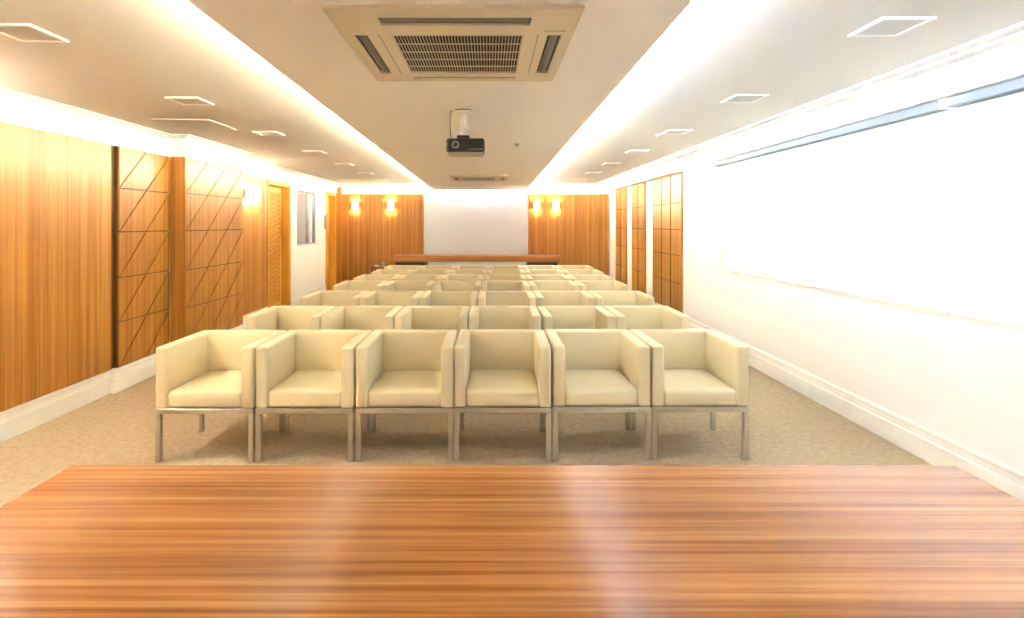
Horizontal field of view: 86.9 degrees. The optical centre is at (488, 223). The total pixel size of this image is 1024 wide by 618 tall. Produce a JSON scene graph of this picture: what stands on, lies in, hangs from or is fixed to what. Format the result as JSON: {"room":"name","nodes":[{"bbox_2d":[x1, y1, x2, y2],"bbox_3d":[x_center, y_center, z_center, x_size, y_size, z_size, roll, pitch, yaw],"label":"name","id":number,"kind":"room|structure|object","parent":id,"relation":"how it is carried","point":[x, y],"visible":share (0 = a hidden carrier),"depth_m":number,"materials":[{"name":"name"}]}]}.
{"room":"assembly chamber","nodes":[
{"label":"assembly chamber","id":0,"kind":"room"},
{"bbox_2d":[112,157,325,368],"bbox_3d":[-3.382,0.282,5.450,0.535,2.376,14.700,0,0,0],"label":"wall","id":1,"kind":"structure","parent":0,"point":[308,262],"depth_m":10.35,"materials":[{"name":"white paint"}]},
{"bbox_2d":[0,122,110,411],"bbox_3d":[-3.290,0.289,1.400,0.019,1.950,6.580,0,0,0],"label":"wall panel","id":2,"kind":"object","parent":1,"relation":"attached to","point":[55,189],"visible":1,"depth_m":4.05,"materials":[{"name":"brown wood"}]},
{"bbox_2d":[111,145,113,368],"bbox_3d":[-3.297,0.289,4.718,0.005,1.950,0.054,0,0,0],"label":"strip","id":3,"kind":"object","parent":1,"relation":"attached to","point":[112,147],"visible":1,"depth_m":4.72,"materials":[{"name":"brown wood"}]},
{"bbox_2d":[114,146,169,367],"bbox_3d":[-3.275,0.289,5.122,0.049,1.950,0.755,0,0,0],"label":"wall panel","id":4,"kind":"object","parent":1,"relation":"attached to","point":[141,178],"visible":0.98,"depth_m":5.04,"materials":[{"name":"brown wood"}]},
{"bbox_2d":[0,285,325,442],"bbox_3d":[-3.257,1.368,4.695,0.325,0.204,13.190,0,0,0],"label":"baseboard","id":5,"kind":"structure","parent":1,"relation":"attached to","point":[19,419],"depth_m":4.31,"materials":[{"name":"white"}]},
{"bbox_2d":[0,86,339,192],"bbox_3d":[-3.222,-0.797,5.082,0.398,0.217,13.965,0,0,0],"label":"crown molding","id":6,"kind":"structure","parent":1,"relation":"attached to","point":[15,111],"depth_m":4.89,"materials":[{"name":"white"}]},
{"bbox_2d":[170,157,242,341],"bbox_3d":[-3.172,0.289,6.152,0.155,1.950,1.296,0,0,0],"label":"wall panel","id":7,"kind":"object","parent":1,"relation":"attached to","point":[206,201],"visible":0.91,"depth_m":5.88,"materials":[{"name":"brown wood"}]},
{"bbox_2d":[242,175,266,314],"bbox_3d":[-3.410,0.292,7.537,0.019,1.944,1.471,0,0,0],"label":"wall panel","id":8,"kind":"object","parent":1,"relation":"attached to","point":[254,229],"visible":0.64,"depth_m":7.83,"materials":[{"name":"brown wood"}]},
{"bbox_2d":[244,188,251,199],"bbox_3d":[-3.358,-0.420,7.560,0.079,0.170,0.168,0,0,0],"label":"wall sconce","id":9,"kind":"object","parent":8,"relation":"attached to","point":[248,191],"visible":1,"depth_m":7.51,"materials":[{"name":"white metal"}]},
{"bbox_2d":[253,189,260,200],"bbox_3d":[-3.358,-0.420,7.860,0.079,0.170,0.168,0,0,0],"label":"wall sconce","id":10,"kind":"object","parent":8,"relation":"attached to","point":[257,192],"visible":1,"depth_m":7.81,"materials":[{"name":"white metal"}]},
{"bbox_2d":[267,180,290,307],"bbox_3d":[-3.492,0.392,8.795,0.176,2.154,0.960,0,0,0],"label":"door","id":11,"kind":"structure","parent":1,"relation":"in","point":[278,193],"depth_m":9.05,"materials":[{"name":"brown wood"}]},
{"bbox_2d":[297,190,319,245],"bbox_3d":[-3.455,-0.110,10.240,0.110,1.008,1.280,0,0,0],"label":"window","id":12,"kind":"structure","parent":1,"relation":"in","point":[307,193],"depth_m":10.38,"materials":[{"name":"grey metal"}]},
{"bbox_2d":[326,191,335,290],"bbox_3d":[-3.492,0.390,11.665,0.176,2.159,0.730,0,0,0],"label":"door","id":13,"kind":"structure","parent":1,"relation":"in","point":[330,196],"depth_m":11.95,"materials":[{"name":"brown wood"}]},
{"bbox_2d":[297,192,305,243],"bbox_3d":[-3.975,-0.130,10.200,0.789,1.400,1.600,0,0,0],"label":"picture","id":14,"kind":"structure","parent":0,"point":[301,197],"depth_m":10.96,"materials":[{"name":"grey"}]},
{"bbox_2d":[0,290,931,506],"bbox_3d":[-0.547,1.500,5.450,6.945,0.060,15.000,0,0,0],"label":"floor","id":15,"kind":"structure","parent":0,"point":[787,427],"depth_m":3.70,"materials":[{"name":"carpet"}]},
{"bbox_2d":[155,330,285,462],"bbox_3d":[-1.754,1.114,3.602,0.605,0.711,0.561,0,0,0],"label":"armchair","id":16,"kind":"object","parent":15,"relation":"on","point":[203,372],"visible":0.85,"depth_m":3.38,"materials":[{"name":"beige leather"}]},
{"bbox_2d":[247,306,336,331],"bbox_3d":[-1.708,1.114,4.750,0.605,0.711,0.561,0,0,0],"label":"armchair","id":17,"kind":"object","parent":15,"relation":"on","point":[287,318],"visible":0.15,"depth_m":4.94,"materials":[{"name":"beige leather"}]},
{"bbox_2d":[255,330,371,461],"bbox_3d":[-1.139,1.114,3.609,0.605,0.711,0.561,0,0,1],"label":"armchair","id":18,"kind":"object","parent":15,"relation":"on","point":[298,371],"visible":0.88,"depth_m":3.40,"materials":[{"name":"beige leather"}]},
{"bbox_2d":[301,291,369,306],"bbox_3d":[-1.653,1.114,5.878,0.605,0.711,0.561,0,0,0],"label":"armchair","id":19,"kind":"object","parent":15,"relation":"on","point":[318,298],"visible":0.12,"depth_m":6.07,"materials":[{"name":"beige leather"}]},
{"bbox_2d":[333,281,388,291],"bbox_3d":[-1.637,1.114,6.978,0.605,0.711,0.561,0,0,0],"label":"armchair","id":20,"kind":"object","parent":15,"relation":"on","point":[370,286],"visible":0.15,"depth_m":7.17,"materials":[{"name":"beige leather"}]},
{"bbox_2d":[321,306,403,331],"bbox_3d":[-1.095,1.114,4.749,0.605,0.711,0.561,0,0,0],"label":"armchair","id":21,"kind":"object","parent":15,"relation":"on","point":[372,318],"visible":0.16,"depth_m":4.94,"materials":[{"name":"beige leather"}]},
{"bbox_2d":[353,274,401,281],"bbox_3d":[-1.609,1.114,7.862,0.605,0.711,0.561,0,0,0],"label":"armchair","id":22,"kind":"object","parent":15,"relation":"on","point":[369,277],"visible":0.17,"depth_m":8.06,"materials":[{"name":"beige leather"}]},
{"bbox_2d":[371,266,386,271],"bbox_3d":[-2.120,1.147,10.450,0.260,0.644,0.320,0,0,0],"label":"side table","id":23,"kind":"object","parent":15,"relation":"on","point":[373,266],"visible":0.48,"depth_m":10.30,"materials":[{"name":"brown"}]},
{"bbox_2d":[360,291,423,306],"bbox_3d":[-1.040,1.114,5.874,0.605,0.711,0.561,0,0,0],"label":"armchair","id":24,"kind":"object","parent":15,"relation":"on","point":[373,298],"visible":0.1,"depth_m":6.07,"materials":[{"name":"beige leather"}]},
{"bbox_2d":[371,269,413,274],"bbox_3d":[-1.562,1.114,8.800,0.605,0.711,0.561,0,0,0],"label":"armchair","id":25,"kind":"object","parent":15,"relation":"on","point":[379,271],"visible":0.11,"depth_m":8.99,"materials":[{"name":"beige leather"}]},
{"bbox_2d":[384,265,421,269],"bbox_3d":[-1.538,1.114,9.695,0.605,0.711,0.561,0,0,0],"label":"armchair","id":26,"kind":"object","parent":15,"relation":"on","point":[414,267],"visible":0.14,"depth_m":9.89,"materials":[{"name":"beige leather"}]},
{"bbox_2d":[356,329,457,461],"bbox_3d":[-0.525,1.114,3.617,0.605,0.711,0.561,0,0,0],"label":"armchair","id":27,"kind":"object","parent":15,"relation":"on","point":[398,370],"visible":0.94,"depth_m":3.42,"materials":[{"name":"beige leather"}]},
{"bbox_2d":[382,281,434,291],"bbox_3d":[-1.024,1.114,6.974,0.605,0.711,0.561,0,0,0],"label":"armchair","id":28,"kind":"object","parent":15,"relation":"on","point":[424,286],"visible":0.1,"depth_m":7.17,"materials":[{"name":"beige leather"}]},
{"bbox_2d":[397,274,442,281],"bbox_3d":[-0.995,1.114,7.861,0.605,0.711,0.561,0,0,0],"label":"armchair","id":29,"kind":"object","parent":15,"relation":"on","point":[410,277],"visible":0.18,"depth_m":8.05,"materials":[{"name":"beige leather"}]},
{"bbox_2d":[410,269,450,274],"bbox_3d":[-0.948,1.114,8.802,0.605,0.711,0.561,0,0,0],"label":"armchair","id":30,"kind":"object","parent":15,"relation":"on","point":[416,271],"visible":0.14,"depth_m":9.00,"materials":[{"name":"beige leather"}]},
{"bbox_2d":[394,306,469,334],"bbox_3d":[-0.480,1.114,4.745,0.605,0.711,0.561,0,0,0],"label":"armchair","id":31,"kind":"object","parent":15,"relation":"on","point":[409,317],"visible":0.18,"depth_m":4.93,"materials":[{"name":"beige leather"}]},
{"bbox_2d":[419,265,454,269],"bbox_3d":[-0.924,1.114,9.692,0.605,0.711,0.561,0,0,0],"label":"armchair","id":32,"kind":"object","parent":15,"relation":"on","point":[450,267],"visible":0.14,"depth_m":9.89,"materials":[{"name":"beige leather"}]},
{"bbox_2d":[419,291,477,309],"bbox_3d":[-0.425,1.114,5.877,0.605,0.711,0.561,0,0,0],"label":"armchair","id":33,"kind":"object","parent":15,"relation":"on","point":[428,298],"visible":0.17,"depth_m":6.07,"materials":[{"name":"beige leather"}]},
{"bbox_2d":[432,281,480,294],"bbox_3d":[-0.409,1.114,6.976,0.605,0.711,0.561,0,0,0],"label":"armchair","id":34,"kind":"object","parent":15,"relation":"on","point":[438,285],"visible":0.2,"depth_m":7.17,"materials":[{"name":"beige leather"}]},
{"bbox_2d":[440,274,483,282],"bbox_3d":[-0.381,1.114,7.864,0.605,0.711,0.561,0,0,0],"label":"armchair","id":35,"kind":"object","parent":15,"relation":"on","point":[447,277],"visible":0.13,"depth_m":8.06,"materials":[{"name":"beige leather"}]},
{"bbox_2d":[449,269,486,274],"bbox_3d":[-0.334,1.114,8.801,0.605,0.711,0.561,0,0,0],"label":"armchair","id":36,"kind":"object","parent":15,"relation":"on","point":[453,271],"visible":0.15,"depth_m":9.00,"materials":[{"name":"beige leather"}]},
{"bbox_2d":[454,265,488,274],"bbox_3d":[-0.310,1.114,9.692,0.605,0.711,0.561,0,0,0],"label":"armchair","id":37,"kind":"object","parent":15,"relation":"on","point":[456,266],"visible":0.16,"depth_m":9.89,"materials":[{"name":"beige leather"}]},
{"bbox_2d":[393,254,560,265],"bbox_3d":[-0.265,1.077,11.865,3.600,0.784,0.590,0,0,0],"label":"desk","id":38,"kind":"object","parent":15,"relation":"on","point":[399,259],"visible":0.43,"depth_m":11.58,"materials":[{"name":"brown wood"}]},
{"bbox_2d":[454,329,550,460],"bbox_3d":[0.088,1.114,3.624,0.605,0.711,0.561,0,0,1],"label":"armchair","id":39,"kind":"object","parent":15,"relation":"on","point":[496,370],"visible":1,"depth_m":3.43,"materials":[{"name":"beige leather"}]},
{"bbox_2d":[468,306,540,329],"bbox_3d":[0.134,1.114,4.754,0.605,0.711,0.561,0,0,1],"label":"armchair","id":40,"kind":"object","parent":15,"relation":"on","point":[480,317],"visible":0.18,"depth_m":4.95,"materials":[{"name":"beige leather"}]},
{"bbox_2d":[481,281,529,290],"bbox_3d":[0.204,1.114,6.979,0.605,0.711,0.561,0,0,0],"label":"armchair","id":41,"kind":"object","parent":15,"relation":"on","point":[485,285],"visible":0.13,"depth_m":7.17,"materials":[{"name":"beige leather"}]},
{"bbox_2d":[484,274,526,280],"bbox_3d":[0.234,1.114,7.857,0.605,0.711,0.561,0,0,0],"label":"armchair","id":42,"kind":"object","parent":15,"relation":"on","point":[491,277],"visible":0.13,"depth_m":8.05,"materials":[{"name":"beige leather"}]},
{"bbox_2d":[489,265,523,269],"bbox_3d":[0.303,1.114,9.696,0.605,0.711,0.561,0,0,0],"label":"armchair","id":43,"kind":"object","parent":15,"relation":"on","point":[490,266],"visible":0.15,"depth_m":9.89,"materials":[{"name":"beige leather"}]},
{"bbox_2d":[478,291,535,305],"bbox_3d":[0.189,1.114,5.875,0.605,0.711,0.561,0,0,0],"label":"armchair","id":44,"kind":"object","parent":15,"relation":"on","point":[485,298],"visible":0.15,"depth_m":6.07,"materials":[{"name":"beige leather"}]},
{"bbox_2d":[488,269,525,274],"bbox_3d":[0.281,1.114,8.797,0.605,0.711,0.561,0,0,0],"label":"armchair","id":45,"kind":"object","parent":15,"relation":"on","point":[490,271],"visible":0.12,"depth_m":8.99,"materials":[{"name":"beige leather"}]},
{"bbox_2d":[0,465,1023,617],"bbox_3d":[0.072,1.095,1.157,2.634,0.749,0.913,0,0,0],"label":"conference table","id":46,"kind":"object","parent":15,"relation":"on","point":[87,541],"visible":1,"depth_m":1.22,"materials":[{"name":"brown wood"}]},
{"bbox_2d":[522,265,558,269],"bbox_3d":[0.917,1.114,9.687,0.605,0.711,0.561,0,0,0],"label":"armchair","id":47,"kind":"object","parent":15,"relation":"on","point":[523,266],"visible":0.15,"depth_m":9.88,"materials":[{"name":"beige leather"}]},
{"bbox_2d":[524,269,564,274],"bbox_3d":[0.894,1.114,8.801,0.605,0.711,0.561,0,0,0],"label":"armchair","id":48,"kind":"object","parent":15,"relation":"on","point":[528,271],"visible":0.13,"depth_m":9.00,"materials":[{"name":"beige leather"}]},
{"bbox_2d":[525,274,570,281],"bbox_3d":[0.848,1.114,7.855,0.605,0.711,0.561,0,0,0],"label":"armchair","id":49,"kind":"object","parent":15,"relation":"on","point":[531,277],"visible":0.2,"depth_m":8.05,"materials":[{"name":"beige leather"}]},
{"bbox_2d":[527,280,578,291],"bbox_3d":[0.819,1.114,6.981,0.605,0.711,0.561,0,0,0],"label":"armchair","id":50,"kind":"object","parent":15,"relation":"on","point":[535,285],"visible":0.15,"depth_m":7.17,"materials":[{"name":"beige leather"}]},
{"bbox_2d":[533,291,594,306],"bbox_3d":[0.802,1.114,5.883,0.605,0.711,0.561,0,0,0],"label":"armchair","id":51,"kind":"object","parent":15,"relation":"on","point":[543,298],"visible":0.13,"depth_m":6.08,"materials":[{"name":"beige leather"}]},
{"bbox_2d":[556,265,593,269],"bbox_3d":[1.532,1.114,9.692,0.605,0.711,0.561,0,0,0],"label":"armchair","id":52,"kind":"object","parent":15,"relation":"on","point":[560,267],"visible":0.09,"depth_m":9.89,"materials":[{"name":"beige leather"}]},
{"bbox_2d":[537,306,615,331],"bbox_3d":[0.748,1.114,4.746,0.605,0.711,0.561,0,0,-1],"label":"armchair","id":53,"kind":"object","parent":15,"relation":"on","point":[552,317],"visible":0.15,"depth_m":4.94,"materials":[{"name":"beige leather"}]},
{"bbox_2d":[561,269,603,274],"bbox_3d":[1.508,1.114,8.799,0.605,0.711,0.561,0,0,0],"label":"armchair","id":54,"kind":"object","parent":15,"relation":"on","point":[567,271],"visible":0.15,"depth_m":8.99,"materials":[{"name":"beige leather"}]},
{"bbox_2d":[566,274,613,280],"bbox_3d":[1.462,1.114,7.863,0.605,0.711,0.561,0,0,0],"label":"armchair","id":55,"kind":"object","parent":15,"relation":"on","point":[574,277],"visible":0.14,"depth_m":8.06,"materials":[{"name":"beige leather"}]},
{"bbox_2d":[545,329,649,460],"bbox_3d":[0.703,1.114,3.632,0.605,0.711,0.561,0,0,0],"label":"armchair","id":56,"kind":"object","parent":15,"relation":"on","point":[593,370],"visible":0.96,"depth_m":3.45,"materials":[{"name":"beige leather"}]},
{"bbox_2d":[573,281,628,291],"bbox_3d":[1.433,1.114,6.977,0.605,0.711,0.561,0,0,0],"label":"armchair","id":57,"kind":"object","parent":15,"relation":"on","point":[586,286],"visible":0.12,"depth_m":7.17,"materials":[{"name":"beige leather"}]},
{"bbox_2d":[587,291,653,306],"bbox_3d":[1.417,1.114,5.881,0.605,0.711,0.561,0,0,0],"label":"armchair","id":58,"kind":"object","parent":15,"relation":"on","point":[602,298],"visible":0.16,"depth_m":6.07,"materials":[{"name":"beige leather"}]},
{"bbox_2d":[603,306,688,329],"bbox_3d":[1.361,1.114,4.755,0.605,0.711,0.561,0,0,0],"label":"armchair","id":59,"kind":"object","parent":15,"relation":"on","point":[627,317],"visible":0.16,"depth_m":4.95,"materials":[{"name":"beige leather"}]},
{"bbox_2d":[629,329,748,459],"bbox_3d":[1.317,1.114,3.639,0.605,0.711,0.561,0,0,0],"label":"armchair","id":60,"kind":"object","parent":15,"relation":"on","point":[692,370],"visible":0.89,"depth_m":3.43,"materials":[{"name":"beige leather"}]},
{"bbox_2d":[0,0,1023,185],"bbox_3d":[-0.547,-0.946,5.450,6.945,0.080,15.000,0,0,0],"label":"ceiling","id":61,"kind":"structure","parent":0,"point":[121,59],"depth_m":3.19,"materials":[{"name":"grey paint"}]},
{"bbox_2d":[0,23,68,42],"bbox_3d":[-2.190,-0.901,2.550,0.232,0.009,0.232,0,0,0],"label":"recessed light","id":62,"kind":"object","parent":61,"relation":"in","point":[21,32],"visible":1,"depth_m":2.55,"materials":[{"name":"white plastic"}]},
{"bbox_2d":[0,27,59,40],"bbox_3d":[-2.190,-0.902,2.550,0.191,0.007,0.191,0,0,0],"label":"diffuser","id":63,"kind":"object","parent":62,"relation":"attached to","point":[16,33],"depth_m":2.56,"materials":[{"name":"grey"}]},
{"bbox_2d":[165,97,213,104],"bbox_3d":[-2.190,-0.901,3.960,0.232,0.009,0.232,0,0,0],"label":"recessed light","id":64,"kind":"object","parent":61,"relation":"in","point":[181,100],"visible":1,"depth_m":3.93,"materials":[{"name":"grey"}]},
{"bbox_2d":[172,99,206,103],"bbox_3d":[-2.190,-0.902,3.960,0.191,0.007,0.191,0,0,0],"label":"diffuser","id":65,"kind":"object","parent":64,"relation":"attached to","point":[181,101],"depth_m":3.96,"materials":[{"name":"grey"}]},
{"bbox_2d":[151,119,235,129],"bbox_3d":[-2.670,-0.903,4.920,0.500,0.005,0.500,0,0,0],"label":"access hatch","id":66,"kind":"object","parent":61,"relation":"attached to","point":[184,124],"visible":1,"depth_m":4.88,"materials":[{"name":"grey paint"}]},
{"bbox_2d":[252,131,284,135],"bbox_3d":[-2.190,-0.901,5.370,0.232,0.009,0.232,0,0,0],"label":"recessed light","id":67,"kind":"object","parent":61,"relation":"in","point":[262,133],"visible":1,"depth_m":5.36,"materials":[{"name":"grey"}]},
{"bbox_2d":[256,132,279,134],"bbox_3d":[-2.190,-0.902,5.370,0.191,0.007,0.191,0,0,0],"label":"diffuser","id":68,"kind":"object","parent":67,"relation":"attached to","point":[260,133],"depth_m":5.36,"materials":[{"name":"grey"}]},
{"bbox_2d":[302,151,326,153],"bbox_3d":[-2.190,-0.901,6.780,0.232,0.009,0.232,0,0,0],"label":"recessed light","id":69,"kind":"object","parent":61,"relation":"in","point":[308,152],"visible":1,"depth_m":6.78,"materials":[{"name":"grey plastic"}]},
{"bbox_2d":[335,163,353,165],"bbox_3d":[-2.190,-0.901,8.190,0.232,0.009,0.232,0,0,0],"label":"recessed light","id":70,"kind":"object","parent":61,"relation":"in","point":[338,164],"visible":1,"depth_m":8.15,"materials":[{"name":"grey plastic"}]},
{"bbox_2d":[188,0,691,189],"bbox_3d":[-0.211,-0.848,5.450,2.148,0.116,14.200,0,0,0],"label":"ceiling","id":71,"kind":"structure","parent":61,"relation":"attached to","point":[409,121],"depth_m":3.15,"materials":[{"name":"white paint"}]},
{"bbox_2d":[321,5,584,80],"bbox_3d":[-0.130,-0.783,2.439,0.950,0.014,0.990,0,0,0],"label":"air conditioner","id":72,"kind":"object","parent":71,"relation":"attached to","point":[394,42],"visible":1,"depth_m":2.29,"materials":[{"name":"beige plastic"}]},
{"bbox_2d":[392,35,522,72],"bbox_3d":[-0.130,-0.780,2.504,0.539,0.004,0.559,0,0,0],"label":"grille","id":73,"kind":"object","parent":72,"relation":"attached to","point":[417,53],"depth_m":2.47,"materials":[{"name":"beige plastic"}]},
{"bbox_2d":[452,109,474,137],"bbox_3d":[-0.180,-0.686,3.760,0.164,0.206,0.164,0,0,0],"label":"mount","id":74,"kind":"object","parent":71,"relation":"attached to","point":[463,113],"visible":0.91,"depth_m":3.74,"materials":[{"name":"white metal"}]},
{"bbox_2d":[446,110,484,156],"bbox_3d":[-0.160,-0.632,3.754,0.262,0.303,0.222,0,0,0],"label":"projector","id":75,"kind":"object","parent":74,"relation":"attached to","point":[455,147],"visible":1,"depth_m":3.65,"materials":[{"name":"black plastic"}]},
{"bbox_2d":[471,140,482,147],"bbox_3d":[-0.083,-0.540,3.651,0.082,0.050,0.005,0,0,0],"label":"vent","id":76,"kind":"object","parent":75,"relation":"attached to","point":[474,143],"depth_m":3.65,"materials":[{"name":"black plastic"}]},
{"bbox_2d":[450,176,507,180],"bbox_3d":[-0.165,-0.783,9.300,0.950,0.014,0.990,0,0,0],"label":"air conditioner","id":77,"kind":"object","parent":71,"relation":"attached to","point":[454,178],"visible":1,"depth_m":9.24,"materials":[{"name":"beige plastic"}]},
{"bbox_2d":[602,163,620,164],"bbox_3d":[1.835,-0.901,8.110,0.232,0.009,0.232,0,0,0],"label":"recessed light","id":78,"kind":"object","parent":61,"relation":"in","point":[604,163],"visible":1,"depth_m":8.08,"materials":[{"name":"grey"}]},
{"bbox_2d":[625,150,648,152],"bbox_3d":[1.835,-0.901,6.700,0.232,0.009,0.232,0,0,0],"label":"recessed light","id":79,"kind":"object","parent":61,"relation":"in","point":[629,151],"visible":1,"depth_m":6.69,"materials":[{"name":"grey"}]},
{"bbox_2d":[628,151,644,152],"bbox_3d":[1.835,-0.902,6.700,0.191,0.007,0.191,0,0,0],"label":"diffuser","id":80,"kind":"object","parent":79,"relation":"attached to","point":[628,151],"depth_m":6.73,"materials":[{"name":"grey"}]},
{"bbox_2d":[661,130,692,133],"bbox_3d":[1.835,-0.901,5.290,0.232,0.009,0.232,0,0,0],"label":"recessed light","id":81,"kind":"object","parent":61,"relation":"in","point":[667,131],"visible":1,"depth_m":5.26,"materials":[{"name":"grey"}]},
{"bbox_2d":[665,131,687,133],"bbox_3d":[1.835,-0.902,5.290,0.191,0.007,0.191,0,0,0],"label":"diffuser","id":82,"kind":"object","parent":81,"relation":"attached to","point":[666,132],"depth_m":5.30,"materials":[{"name":"grey"}]},
{"bbox_2d":[721,94,768,102],"bbox_3d":[1.835,-0.901,3.880,0.232,0.009,0.232,0,0,0],"label":"recessed light","id":83,"kind":"object","parent":61,"relation":"in","point":[737,98],"visible":1,"depth_m":3.86,"materials":[{"name":"grey"}]},
{"bbox_2d":[727,96,762,101],"bbox_3d":[1.835,-0.902,3.880,0.191,0.007,0.191,0,0,0],"label":"diffuser","id":84,"kind":"object","parent":83,"relation":"attached to","point":[733,98],"depth_m":3.86,"materials":[{"name":"grey plastic"}]},
{"bbox_2d":[848,16,936,36],"bbox_3d":[1.835,-0.901,2.470,0.232,0.009,0.232,0,0,0],"label":"recessed light","id":85,"kind":"object","parent":61,"relation":"in","point":[885,26],"visible":1,"depth_m":2.46,"materials":[{"name":"grey"}]},
{"bbox_2d":[857,20,925,34],"bbox_3d":[1.835,-0.902,2.470,0.191,0.007,0.191,0,0,0],"label":"diffuser","id":86,"kind":"object","parent":85,"relation":"attached to","point":[882,27],"depth_m":2.47,"materials":[{"name":"grey plastic"}]},
{"bbox_2d":[423,184,609,275],"bbox_3d":[-0.507,0.282,12.550,6.825,2.376,0.700,0,0,0],"label":"wall","id":87,"kind":"structure","parent":0,"point":[455,221],"depth_m":12.80,"materials":[{"name":"white paint"}]},
{"bbox_2d":[336,187,423,283],"bbox_3d":[-2.447,0.325,12.135,1.944,2.290,0.129,0,0,0],"label":"wall panel","id":88,"kind":"object","parent":87,"relation":"attached to","point":[371,234],"visible":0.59,"depth_m":12.17,"materials":[{"name":"brown wood"}]},
{"bbox_2d":[351,201,358,208],"bbox_3d":[-3.016,-0.420,12.133,0.168,0.170,0.079,0,0,0],"label":"wall sconce","id":89,"kind":"object","parent":88,"relation":"attached to","point":[354,205],"visible":1,"depth_m":12.11,"materials":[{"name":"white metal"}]},
{"bbox_2d":[387,201,393,208],"bbox_3d":[-2.214,-0.420,12.133,0.168,0.170,0.079,0,0,0],"label":"wall sconce","id":90,"kind":"object","parent":88,"relation":"attached to","point":[390,205],"visible":1,"depth_m":12.11,"materials":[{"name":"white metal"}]},
{"bbox_2d":[337,184,598,193],"bbox_3d":[-0.468,-0.793,12.150,5.905,0.225,0.101,0,0,0],"label":"crown molding","id":91,"kind":"structure","parent":87,"relation":"attached to","point":[346,189],"depth_m":12.18,"materials":[{"name":"white paint"}]},
{"bbox_2d":[528,194,608,275],"bbox_3d":[1.791,0.400,12.186,1.818,2.140,0.027,0,0,0],"label":"wall panel","id":92,"kind":"object","parent":87,"relation":"attached to","point":[577,231],"visible":0.62,"depth_m":12.17,"materials":[{"name":"brown wood"}]},
{"bbox_2d":[533,201,540,208],"bbox_3d":[1.075,-0.420,12.133,0.168,0.170,0.079,0,0,0],"label":"wall sconce","id":93,"kind":"object","parent":92,"relation":"attached to","point":[536,205],"visible":1,"depth_m":12.11,"materials":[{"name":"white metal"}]},
{"bbox_2d":[552,201,559,208],"bbox_3d":[1.515,-0.420,12.133,0.168,0.170,0.079,0,0,0],"label":"wall sconce","id":94,"kind":"object","parent":92,"relation":"attached to","point":[556,203],"visible":1,"depth_m":12.11,"materials":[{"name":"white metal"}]},
{"bbox_2d":[610,109,1023,471],"bbox_3d":[2.815,0.282,5.450,0.180,2.376,14.700,0,0,0],"label":"wall","id":95,"kind":"structure","parent":0,"point":[961,379],"depth_m":3.86,"materials":[{"name":"white paint"}]},
{"bbox_2d":[616,188,626,284],"bbox_3d":[2.708,0.274,11.060,0.033,1.980,0.844,0,0,0],"label":"wall panel","id":96,"kind":"object","parent":95,"relation":"attached to","point":[621,194],"visible":0.88,"depth_m":10.98,"materials":[{"name":"brown wood"}]},
{"bbox_2d":[632,183,645,293],"bbox_3d":[2.708,0.274,9.770,0.033,1.980,0.824,0,0,0],"label":"wall panel","id":97,"kind":"object","parent":95,"relation":"attached to","point":[638,191],"visible":0.88,"depth_m":9.67,"materials":[{"name":"brown wood"}]},
{"bbox_2d":[653,173,682,312],"bbox_3d":[2.708,0.274,8.230,0.033,1.980,1.304,0,0,0],"label":"wall panel","id":98,"kind":"object","parent":95,"relation":"attached to","point":[667,191],"visible":0.94,"depth_m":8.11,"materials":[{"name":"brown wood"}]},
{"bbox_2d":[595,21,1023,191],"bbox_3d":[2.555,-0.813,5.149,0.341,0.185,14.099,0,0,0],"label":"crown molding","id":99,"kind":"structure","parent":95,"relation":"attached to","point":[1006,63],"depth_m":3.54,"materials":[{"name":"white"}]},
{"bbox_2d":[629,289,1023,501],"bbox_3d":[2.715,1.368,5.150,0.020,0.204,14.100,0,0,0],"label":"baseboard","id":100,"kind":"structure","parent":95,"relation":"attached to","point":[931,446],"depth_m":3.64,"materials":[{"name":"white"}]},
{"bbox_2d":[713,100,956,314],"bbox_3d":[2.660,-0.097,4.702,0.116,1.243,3.155,0,0,0],"label":"roller blind","id":101,"kind":"object","parent":95,"relation":"attached to","point":[860,209],"visible":0.93,"depth_m":3.95,"materials":[{"name":"grey fabric"}]},
{"bbox_2d":[950,118,957,299],"bbox_3d":[2.763,-0.090,3.110,0.145,1.078,6.018,0,0,0],"label":"window","id":102,"kind":"structure","parent":95,"relation":"in","point":[955,120],"depth_m":3.11,"materials":[{"name":"white"}]},
{"bbox_2d":[939,77,1023,328],"bbox_3d":[2.659,-0.097,1.572,0.117,1.243,3.104,0,0,0],"label":"roller blind","id":103,"kind":"object","parent":95,"relation":"attached to","point":[990,118],"visible":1,"depth_m":2.86,"materials":[{"name":"grey fabric"}]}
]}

